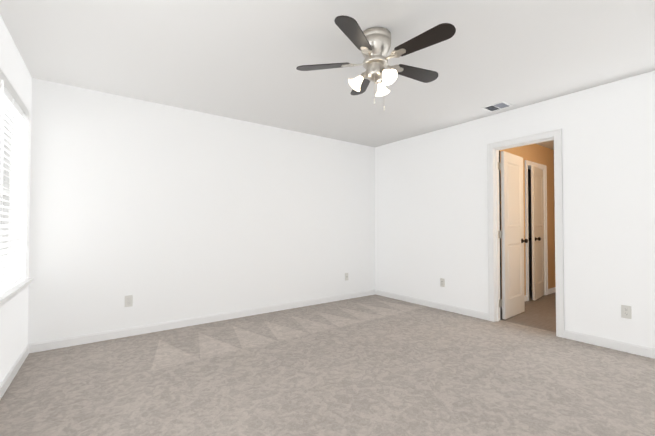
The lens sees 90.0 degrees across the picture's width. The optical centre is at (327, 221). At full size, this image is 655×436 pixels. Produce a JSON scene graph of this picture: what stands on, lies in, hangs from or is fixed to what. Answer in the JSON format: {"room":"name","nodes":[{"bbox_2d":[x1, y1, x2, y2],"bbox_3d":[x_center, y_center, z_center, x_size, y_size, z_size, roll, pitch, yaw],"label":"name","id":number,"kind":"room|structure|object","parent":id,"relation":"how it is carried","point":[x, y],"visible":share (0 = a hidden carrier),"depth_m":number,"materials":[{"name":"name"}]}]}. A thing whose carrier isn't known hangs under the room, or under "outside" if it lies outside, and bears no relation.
{"room":"empty bedroom","nodes":[
{"label":"empty bedroom","id":0,"kind":"room"},
{"bbox_2d":[0,16,31,383],"bbox_3d":[-1.335,-0.098,0.825,0.385,2.435,4.879,1,-1,-37],"label":"wall","id":1,"kind":"structure","parent":0,"point":[13,323],"depth_m":2.63,"materials":[{"name":"white paint"}]},
{"bbox_2d":[0,101,11,261],"bbox_3d":[-2.386,-0.235,2.309,0.097,1.440,1.006,1,-1,-37],"label":"window","id":2,"kind":"structure","parent":1,"relation":"in","point":[6,179],"depth_m":2.69,"materials":[{"name":"white plastic"}]},
{"bbox_2d":[0,80,27,293],"bbox_3d":[-2.300,-0.215,2.367,0.120,1.389,0.990,1,-1,-37],"label":"window blinds","id":3,"kind":"object","parent":2,"relation":"attached to","point":[10,275],"visible":1,"depth_m":2.42,"materials":[{"name":"white plastic"}]},
{"bbox_2d":[0,344,28,399],"bbox_3d":[-1.277,1.078,0.873,0.236,0.085,4.822,1,-1,-37],"label":"baseboard","id":4,"kind":"structure","parent":1,"relation":"attached to","point":[11,374],"depth_m":2.38,"materials":[{"name":"white paint"}]},
{"bbox_2d":[0,68,29,119],"bbox_3d":[-2.303,-0.916,2.375,0.114,0.074,0.996,1,-1,-37],"label":"headrail","id":5,"kind":"object","parent":1,"relation":"attached to","point":[11,93],"visible":0.88,"depth_m":2.38,"materials":[{"name":"white plastic"}]},
{"bbox_2d":[0,279,32,306],"bbox_3d":[-2.308,0.517,2.345,0.191,0.062,1.105,1,-1,-37],"label":"window sill","id":6,"kind":"structure","parent":1,"relation":"attached to","point":[11,293],"depth_m":2.35,"materials":[{"name":"white paint"}]},
{"bbox_2d":[0,78,374,343],"bbox_3d":[-1.028,-0.041,4.156,4.680,2.435,0.120,1,-1,-37],"label":"wall","id":7,"kind":"structure","parent":0,"point":[161,213],"depth_m":3.61,"materials":[{"name":"white paint"}]},
{"bbox_2d":[125,295,132,306],"bbox_3d":[-2.019,0.807,3.326,0.070,0.115,0.007,1,-1,-37],"label":"electrical outlet","id":8,"kind":"object","parent":7,"relation":"attached to","point":[128,300],"visible":1,"depth_m":3.33,"materials":[{"name":"white plastic"}]},
{"bbox_2d":[29,289,376,352],"bbox_3d":[-0.916,1.134,4.136,4.260,0.085,0.013,1,-1,-37],"label":"baseboard","id":9,"kind":"structure","parent":7,"relation":"attached to","point":[120,333],"depth_m":3.58,"materials":[{"name":"white paint"}]},
{"bbox_2d":[0,294,654,435],"bbox_3d":[0.267,1.192,2.139,4.980,0.100,4.867,1,-1,-37],"label":"floor carpet","id":10,"kind":"object","parent":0,"point":[374,365],"visible":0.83,"depth_m":2.35,"materials":[{"name":"beige carpet"}]},
{"bbox_2d":[0,0,654,149],"bbox_3d":[1.646,-1.325,3.206,8.415,0.100,4.867,1,-1,-37],"label":"ceiling","id":11,"kind":"structure","parent":0,"point":[242,60],"depth_m":2.52,"materials":[{"name":"white paint"}]},
{"bbox_2d":[296,15,455,110],"bbox_3d":[0.365,-1.024,2.260,1.068,0.534,1.062,1,-1,-37],"label":"ceiling fan","id":12,"kind":"object","parent":11,"relation":"hanging from","point":[373,45],"visible":1,"depth_m":2.18,"materials":[{"name":"black wood"}]},
{"bbox_2d":[482,101,512,111],"bbox_3d":[1.865,-1.264,3.607,0.219,0.008,0.243,1,-1,-37],"label":"ceiling vent","id":13,"kind":"object","parent":11,"relation":"in","point":[497,106],"visible":1,"depth_m":3.60,"materials":[{"name":"white metal"}]},
{"bbox_2d":[375,71,654,347],"bbox_3d":[2.218,-0.050,3.609,0.120,2.435,4.627,1,-1,-37],"label":"wall","id":14,"kind":"structure","parent":0,"point":[430,209],"depth_m":3.27,"materials":[{"name":"white paint"}]},
{"bbox_2d":[377,290,487,319],"bbox_3d":[1.361,1.143,4.631,0.013,0.085,1.857,1,-1,-37],"label":"baseboard","id":15,"kind":"structure","parent":14,"relation":"attached to","point":[464,311],"depth_m":4.46,"materials":[{"name":"white paint"}]},
{"bbox_2d":[440,278,444,286],"bbox_3d":[1.542,0.818,4.398,0.007,0.115,0.070,1,-1,-37],"label":"electrical outlet","id":16,"kind":"object","parent":14,"relation":"attached to","point":[442,282],"visible":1,"depth_m":4.39,"materials":[{"name":"white plastic"}]},
{"bbox_2d":[499,151,501,319],"bbox_3d":[2.074,0.158,3.937,0.043,2.030,0.003,1,-1,-37],"label":"door frame","id":17,"kind":"structure","parent":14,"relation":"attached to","point":[500,238],"depth_m":3.94,"materials":[{"name":"black"}]},
{"bbox_2d":[498,151,527,318],"bbox_3d":[2.296,0.161,4.104,0.672,2.014,0.173,1,-1,-37],"label":"door leaf","id":18,"kind":"structure","parent":14,"relation":"in","point":[511,235],"depth_m":4.06,"materials":[{"name":"white paint"}]},
{"bbox_2d":[487,128,564,337],"bbox_3d":[2.195,0.116,3.637,0.164,2.104,0.763,1,-1,-37],"label":"door frame","id":19,"kind":"structure","parent":14,"relation":"attached to","point":[556,134],"depth_m":3.75,"materials":[{"name":"white paint"}]},
{"bbox_2d":[564,329,654,358],"bbox_3d":[2.946,1.106,2.495,0.013,0.085,1.942,1,-1,-37],"label":"baseboard","id":20,"kind":"structure","parent":14,"relation":"attached to","point":[640,350],"depth_m":2.98,"materials":[{"name":"white paint"}]},
{"bbox_2d":[621,305,631,318],"bbox_3d":[2.650,0.800,2.905,0.007,0.115,0.070,1,-1,-37],"label":"electrical outlet","id":21,"kind":"object","parent":14,"relation":"attached to","point":[626,311],"visible":1,"depth_m":2.90,"materials":[{"name":"white plastic"}]},
{"bbox_2d":[499,144,555,295],"bbox_3d":[3.194,-0.023,5.176,3.315,2.435,0.120,1,-1,-37],"label":"wall","id":22,"kind":"structure","parent":0,"point":[537,153],"depth_m":5.46,"materials":[{"name":"brown paint"}]},
{"bbox_2d":[525,160,547,300],"bbox_3d":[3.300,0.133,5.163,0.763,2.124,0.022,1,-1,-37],"label":"door frame","id":23,"kind":"structure","parent":22,"relation":"attached to","point":[537,165],"depth_m":5.11,"materials":[{"name":"white paint"}]},
{"bbox_2d":[528,166,544,300],"bbox_3d":[3.328,0.171,5.126,0.607,2.030,0.183,1,-1,-37],"label":"closet door leaf","id":24,"kind":"structure","parent":22,"relation":"in","point":[537,238],"depth_m":5.06,"materials":[{"name":"white paint"}]},
{"bbox_2d":[548,287,555,293],"bbox_3d":[4.078,1.162,5.728,1.182,0.085,0.013,1,-1,-37],"label":"baseboard","id":25,"kind":"structure","parent":22,"relation":"attached to","point":[551,290],"depth_m":5.49,"materials":[{"name":"white paint"}]},
{"bbox_2d":[502,289,555,331],"bbox_3d":[3.645,1.236,4.646,3.435,0.100,4.867,1,-1,-37],"label":"floor","id":26,"kind":"structure","parent":0,"point":[539,313],"depth_m":4.15,"materials":[{"name":"carpet"}]},
{"bbox_2d":[528,169,531,289],"bbox_3d":[3.014,-0.016,5.552,1.415,2.435,0.700,1,-1,-37],"label":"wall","id":27,"kind":"structure","parent":0,"point":[529,228],"depth_m":5.84,"materials":[{"name":"black"}]}
]}

